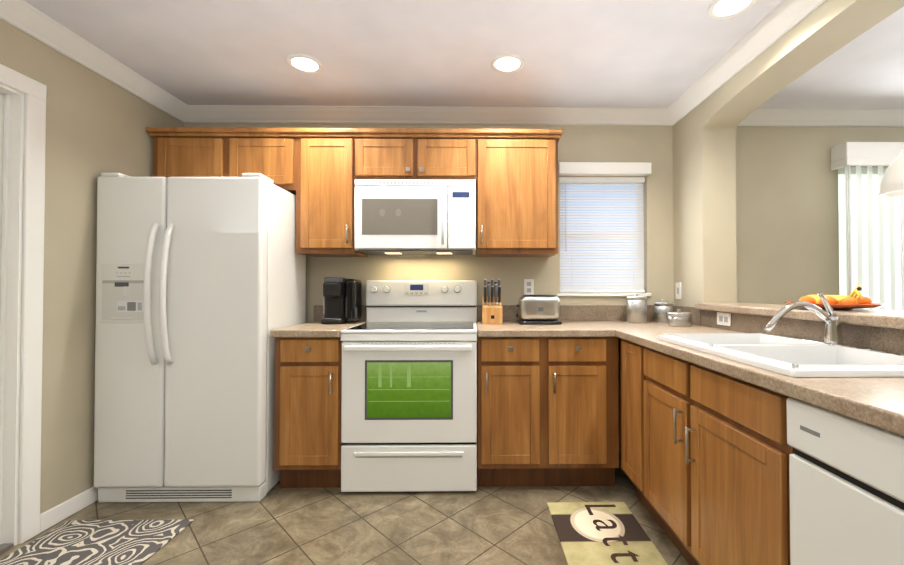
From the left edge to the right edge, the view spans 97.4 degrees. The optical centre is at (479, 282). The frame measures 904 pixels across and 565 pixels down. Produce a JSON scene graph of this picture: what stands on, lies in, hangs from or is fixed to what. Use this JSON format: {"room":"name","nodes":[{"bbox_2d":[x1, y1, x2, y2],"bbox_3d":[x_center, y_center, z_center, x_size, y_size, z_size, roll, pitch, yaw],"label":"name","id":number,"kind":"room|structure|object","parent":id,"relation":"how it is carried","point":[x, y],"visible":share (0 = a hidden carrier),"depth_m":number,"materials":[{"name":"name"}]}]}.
{"room":"kitchen","nodes":[
{"label":"kitchen","id":0,"kind":"room"},
{"bbox_2d":[0,19,184,513],"bbox_3d":[-2.137,-0.047,0.457,0.150,2.417,4.680,0,-1,-1],"label":"wall","id":1,"kind":"structure","parent":0,"point":[96,124],"depth_m":2.03,"materials":[{"name":"paint"}]},
{"bbox_2d":[0,93,3,323],"bbox_3d":[-2.159,0.152,1.398,0.039,2.011,0.768,0,-1,-1],"label":"door","id":2,"kind":"structure","parent":1,"relation":"in","point":[1,138],"depth_m":1.78,"materials":[{"name":"white wood"}]},
{"bbox_2d":[0,64,46,553],"bbox_3d":[-2.140,0.113,1.399,0.167,2.121,0.956,0,-1,-1],"label":"door frame","id":3,"kind":"structure","parent":1,"relation":"attached to","point":[22,265],"depth_m":1.80,"materials":[{"name":"white wood"}]},
{"bbox_2d":[40,486,97,532],"bbox_3d":[-2.078,1.144,2.323,0.013,0.085,0.917,0,-1,-1],"label":"baseboard","id":4,"kind":"structure","parent":1,"relation":"attached to","point":[49,518],"depth_m":1.98,"materials":[{"name":"white wood"}]},
{"bbox_2d":[0,0,191,122],"bbox_3d":[-2.026,-1.207,0.549,0.075,0.095,4.530,0,-1,-1],"label":"crown molding","id":5,"kind":"structure","parent":1,"relation":"attached to","point":[19,14],"depth_m":2.05,"materials":[{"name":"white"}]},
{"bbox_2d":[0,450,689,564],"bbox_3d":[1.479,1.193,0.559,7.385,0.060,4.830,0,-1,-1],"label":"floor","id":6,"kind":"structure","parent":0,"point":[276,525],"depth_m":1.92,"materials":[{"name":"tile"}]},
{"bbox_2d":[0,519,193,564],"bbox_3d":[-1.712,1.170,1.483,0.615,0.008,0.954,0,-1,-1],"label":"rug","id":7,"kind":"object","parent":6,"relation":"on","point":[104,542],"visible":1,"depth_m":1.78,"materials":[{"name":"grey fabric"}]},
{"bbox_2d":[93,173,305,502],"bbox_3d":[-1.618,0.297,2.374,0.884,1.779,0.660,0,-1,-1],"label":"fridge","id":8,"kind":"object","parent":6,"relation":"on","point":[200,288],"visible":1,"depth_m":2.12,"materials":[{"name":"white metal"}]},
{"bbox_2d":[274,337,342,487],"bbox_3d":[-0.967,0.750,2.486,0.370,0.878,0.625,0,-1,-1],"label":"base cabinet","id":9,"kind":"object","parent":6,"relation":"on","point":[307,435],"visible":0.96,"depth_m":2.21,"materials":[{"name":"brown wood"}]},
{"bbox_2d":[270,305,366,336],"bbox_3d":[-0.972,0.233,2.500,0.381,0.152,0.613,0,-1,-1],"label":"countertop","id":10,"kind":"structure","parent":9,"relation":"on","point":[314,328],"depth_m":2.29,"materials":[{"name":"stone"}]},
{"bbox_2d":[321,277,361,323],"bbox_3d":[-0.918,0.117,2.655,0.214,0.304,0.230,0,-1,-1],"label":"coffee maker","id":11,"kind":"object","parent":10,"relation":"on","point":[342,300],"visible":1,"depth_m":2.58,"materials":[{"name":"black plastic"}]},
{"bbox_2d":[340,280,476,491],"bbox_3d":[-0.395,0.580,2.484,0.764,1.197,0.636,0,-1,-1],"label":"range","id":12,"kind":"object","parent":6,"relation":"on","point":[409,391],"visible":1,"depth_m":2.21,"materials":[{"name":"white metal"}]},
{"bbox_2d":[477,332,618,486],"bbox_3d":[0.389,0.750,2.502,0.798,0.878,0.625,0,-1,-1],"label":"base cabinet","id":13,"kind":"object","parent":6,"relation":"on","point":[547,411],"visible":1,"depth_m":2.23,"materials":[{"name":"brown wood"}]},
{"bbox_2d":[477,305,613,336],"bbox_3d":[0.373,0.233,2.503,0.769,0.152,0.638,0,-1,-1],"label":"countertop","id":14,"kind":"structure","parent":13,"relation":"on","point":[577,320],"depth_m":2.47,"materials":[{"name":"stone"}]},
{"bbox_2d":[482,279,501,323],"bbox_3d":[0.085,0.122,2.614,0.128,0.293,0.156,0,-1,-1],"label":"knife block","id":15,"kind":"object","parent":14,"relation":"on","point":[492,308],"visible":1,"depth_m":2.55,"materials":[{"name":"brown wood"}]},
{"bbox_2d":[516,295,561,324],"bbox_3d":[0.385,0.175,2.607,0.280,0.188,0.175,0,-1,-1],"label":"toaster","id":16,"kind":"object","parent":14,"relation":"on","point":[538,309],"visible":1,"depth_m":2.52,"materials":[{"name":"silver metal"}]},
{"bbox_2d":[547,502,667,564],"bbox_3d":[0.576,1.174,1.728,0.416,0.007,0.790,0,-1,-1],"label":"mat","id":17,"kind":"object","parent":6,"relation":"on","point":[581,536],"visible":1,"depth_m":1.83,"materials":[{"name":"beige fabric"}]},
{"bbox_2d":[585,505,638,562],"bbox_3d":[0.639,1.171,1.806,0.162,0.001,0.577,0,-1,-1],"label":"lettering","id":18,"kind":"object","parent":17,"relation":"on","point":[623,539],"visible":1,"depth_m":1.81,"materials":[{"name":"brown"}]},
{"bbox_2d":[620,338,793,564],"bbox_3d":[1.089,0.729,0.973,0.651,0.878,2.554,0,-1,-1],"label":"base cabinet","id":19,"kind":"object","parent":6,"relation":"on","point":[705,453],"visible":0.98,"depth_m":1.39,"materials":[{"name":"brown wood"}]},
{"bbox_2d":[614,305,903,435],"bbox_3d":[1.092,0.216,1.266,0.638,0.152,3.128,0,-1,-1],"label":"countertop","id":20,"kind":"structure","parent":19,"relation":"on","point":[878,402],"depth_m":1.32,"materials":[{"name":"stone"}]},
{"bbox_2d":[627,293,646,322],"bbox_3d":[1.071,0.172,2.693,0.130,0.196,0.130,0,-1,-1],"label":"canister","id":21,"kind":"object","parent":20,"relation":"on","point":[636,308],"visible":1,"depth_m":2.64,"materials":[{"name":"silver metal"}]},
{"bbox_2d":[654,299,672,322],"bbox_3d":[1.258,0.192,2.705,0.118,0.156,0.118,0,-1,-1],"label":"canister","id":22,"kind":"object","parent":20,"relation":"on","point":[662,308],"visible":0.88,"depth_m":2.66,"materials":[{"name":"silver metal"}]},
{"bbox_2d":[667,309,691,326],"bbox_3d":[1.235,0.215,2.444,0.138,0.103,0.138,0,-1,-1],"label":"canister","id":23,"kind":"object","parent":20,"relation":"on","point":[679,318],"visible":1,"depth_m":2.39,"materials":[{"name":"silver metal"}]},
{"bbox_2d":[717,312,730,325],"bbox_3d":[1.379,0.206,2.236,0.008,0.072,0.120,0,-1,-1],"label":"outlet","id":24,"kind":"object","parent":20,"relation":"attached to","point":[724,319],"visible":1,"depth_m":2.22,"materials":[{"name":"white plastic"}]},
{"bbox_2d":[656,292,903,376],"bbox_3d":[1.096,0.227,1.437,0.558,0.386,0.790,0,-1,-1],"label":"sink","id":25,"kind":"object","parent":20,"relation":"in","point":[831,354],"visible":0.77,"depth_m":1.41,"materials":[{"name":"porcelain"},{"name":"chrome"}]},
{"bbox_2d":[786,397,903,564],"bbox_3d":[1.100,0.727,0.723,0.619,0.875,0.598,0,-1,-1],"label":"dishwasher","id":26,"kind":"object","parent":6,"relation":"on","point":[846,480],"visible":0.81,"depth_m":0.87,"materials":[{"name":"white metal"}]},
{"bbox_2d":[23,0,903,108],"bbox_3d":[1.479,-1.284,0.592,7.385,0.060,4.830,0,-1,-1],"label":"ceiling","id":27,"kind":"structure","parent":0,"point":[590,53],"depth_m":2.11,"materials":[{"name":"paint"}]},
{"bbox_2d":[286,54,322,73],"bbox_3d":[-0.980,-1.227,2.231,0.188,0.008,0.188,0,-1,-1],"label":"recessed light","id":28,"kind":"object","parent":27,"relation":"in","point":[305,63],"visible":1,"depth_m":2.22,"materials":[{"name":"white"}]},
{"bbox_2d":[491,54,523,73],"bbox_3d":[0.160,-1.227,2.229,0.188,0.008,0.188,0,-1,-1],"label":"recessed light","id":29,"kind":"object","parent":27,"relation":"in","point":[507,63],"visible":1,"depth_m":2.22,"materials":[{"name":"white"}]},
{"bbox_2d":[707,0,755,19],"bbox_3d":[1.124,-1.234,1.762,0.188,0.008,0.188,0,-1,-1],"label":"recessed light","id":30,"kind":"object","parent":27,"relation":"in","point":[721,9],"visible":1,"depth_m":1.78,"materials":[{"name":"white"}]},
{"bbox_2d":[879,149,903,196],"bbox_3d":[2.536,-0.880,2.335,0.260,0.699,0.260,0,-1,-1],"label":"pendant lamp","id":31,"kind":"object","parent":27,"relation":"hanging from","point":[892,183],"visible":1,"depth_m":2.33,"materials":[{"name":"white glass"}]},
{"bbox_2d":[185,123,903,450],"bbox_3d":[1.451,-0.014,2.915,7.385,2.417,0.150,0,-1,-1],"label":"wall","id":32,"kind":"structure","parent":0,"point":[787,228],"depth_m":2.85,"materials":[{"name":"paint"}]},
{"bbox_2d":[146,131,225,177],"bbox_3d":[-1.832,-0.762,2.650,0.465,0.352,0.318,0,-1,-1],"label":"upper cabinet","id":33,"kind":"object","parent":32,"relation":"attached to","point":[175,153],"depth_m":2.49,"materials":[{"name":"brown wood"}]},
{"bbox_2d":[226,131,297,191],"bbox_3d":[-1.382,-0.762,2.656,0.436,0.352,0.318,0,-1,-1],"label":"upper cabinet","id":34,"kind":"object","parent":32,"relation":"attached to","point":[272,154],"depth_m":2.50,"materials":[{"name":"brown wood"}]},
{"bbox_2d":[290,131,367,256],"bbox_3d":[-0.977,-0.560,2.658,0.374,0.756,0.318,0,-1,-1],"label":"upper cabinet","id":35,"kind":"object","parent":32,"relation":"attached to","point":[317,172],"depth_m":2.50,"materials":[{"name":"brown wood"}]},
{"bbox_2d":[358,131,425,179],"bbox_3d":[-0.565,-0.795,2.666,0.450,0.286,0.318,0,-1,-1],"label":"upper cabinet","id":36,"kind":"object","parent":32,"relation":"attached to","point":[381,154],"depth_m":2.51,"materials":[{"name":"brown wood"}]},
{"bbox_2d":[354,179,475,254],"bbox_3d":[-0.400,-0.418,2.621,0.755,0.448,0.401,0,-1,-1],"label":"microwave","id":37,"kind":"object","parent":36,"relation":"attached to","point":[411,217],"visible":1,"depth_m":2.46,"materials":[{"name":"white"}]},
{"bbox_2d":[188,105,663,125],"bbox_3d":[-0.350,-1.177,2.797,3.300,0.095,0.075,0,-1,-1],"label":"crown molding","id":38,"kind":"structure","parent":32,"relation":"attached to","point":[208,114],"depth_m":2.79,"materials":[{"name":"white"}]},
{"bbox_2d":[426,131,477,179],"bbox_3d":[-0.245,-0.795,2.670,0.458,0.286,0.318,0,-1,-1],"label":"upper cabinet","id":39,"kind":"object","parent":32,"relation":"attached to","point":[450,155],"depth_m":2.51,"materials":[{"name":"brown wood"}]},
{"bbox_2d":[474,131,561,256],"bbox_3d":[0.244,-0.560,2.672,0.519,0.756,0.318,0,-1,-1],"label":"upper cabinet","id":40,"kind":"object","parent":32,"relation":"attached to","point":[517,181],"depth_m":2.52,"materials":[{"name":"brown wood"}]},
{"bbox_2d":[524,279,533,294],"bbox_3d":[0.355,0.034,2.822,0.070,0.115,0.008,0,-1,-1],"label":"electrical outlet","id":41,"kind":"object","parent":32,"relation":"attached to","point":[528,286],"visible":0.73,"depth_m":2.82,"materials":[{"name":"white plastic"}]},
{"bbox_2d":[557,182,650,295],"bbox_3d":[0.889,-0.332,2.887,0.670,0.861,0.142,0,-1,-1],"label":"kitchen window","id":42,"kind":"structure","parent":32,"relation":"in","point":[601,294],"depth_m":2.93,"materials":[{"name":"white"}]},
{"bbox_2d":[559,177,644,292],"bbox_3d":[0.889,-0.344,2.868,0.618,0.834,0.039,0,-1,-1],"label":"window blinds","id":43,"kind":"object","parent":42,"relation":"attached to","point":[633,254],"visible":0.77,"depth_m":2.87,"materials":[{"name":"white plastic"}]},
{"bbox_2d":[558,162,651,175],"bbox_3d":[0.889,-0.806,2.816,0.656,0.084,0.054,0,-1,-1],"label":"valance","id":44,"kind":"object","parent":32,"relation":"attached to","point":[604,168],"visible":0.92,"depth_m":2.79,"materials":[{"name":"white wood"}]},
{"bbox_2d":[738,108,903,126],"bbox_3d":[3.294,-1.176,2.841,3.210,0.095,0.075,0,-1,-1],"label":"crown molding","id":45,"kind":"structure","parent":32,"relation":"attached to","point":[760,116],"depth_m":2.83,"materials":[{"name":"white"}]},
{"bbox_2d":[831,142,903,170],"bbox_3d":[3.518,-0.892,2.812,1.955,0.165,0.126,0,-1,-1],"label":"valance","id":46,"kind":"object","parent":32,"relation":"attached to","point":[865,154],"visible":1,"depth_m":2.74,"materials":[{"name":"white wood"}]},
{"bbox_2d":[838,167,901,310],"bbox_3d":[3.493,0.171,2.952,1.798,2.045,0.060,0,-1,-1],"label":"sliding window","id":47,"kind":"structure","parent":32,"relation":"in","point":[842,230],"depth_m":2.95,"materials":[{"name":"white"}]},
{"bbox_2d":[845,166,903,310],"bbox_3d":[3.504,0.146,2.794,1.879,2.009,0.061,0,-1,-1],"label":"vertical blinds","id":48,"kind":"object","parent":47,"relation":"attached to","point":[870,236],"visible":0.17,"depth_m":2.79,"materials":[{"name":"white"}]},
{"bbox_2d":[673,0,903,306],"bbox_3d":[1.527,-0.046,0.576,0.210,2.417,4.530,0,-1,-1],"label":"wall","id":49,"kind":"structure","parent":0,"point":[704,201],"depth_m":2.48,"materials":[{"name":"paint"}]},
{"bbox_2d":[676,282,680,298],"bbox_3d":[1.391,0.058,2.768,0.008,0.115,0.070,0,-1,-1],"label":"switch","id":50,"kind":"object","parent":49,"relation":"attached to","point":[678,290],"visible":1,"depth_m":2.76,"materials":[{"name":"white plastic"}]},
{"bbox_2d":[664,0,825,125],"bbox_3d":[1.384,-1.207,0.590,0.075,0.095,4.530,0,-1,-1],"label":"crown molding","id":51,"kind":"structure","parent":49,"relation":"attached to","point":[779,21],"depth_m":2.04,"materials":[{"name":"white"}]},
{"bbox_2d":[695,303,903,328],"bbox_3d":[1.521,0.133,1.466,0.340,0.040,2.008,0,-1,-1],"label":"bar","id":52,"kind":"object","parent":49,"relation":"on","point":[882,318],"visible":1,"depth_m":1.63,"materials":[{"name":"stone"}]},
{"bbox_2d":[784,285,884,309],"bbox_3d":[1.520,0.064,1.711,0.324,0.102,0.326,0,-1,-1],"label":"fruit platter","id":53,"kind":"object","parent":52,"relation":"on","point":[851,301],"visible":0.73,"depth_m":1.62,"materials":[{"name":"food"}]}
]}

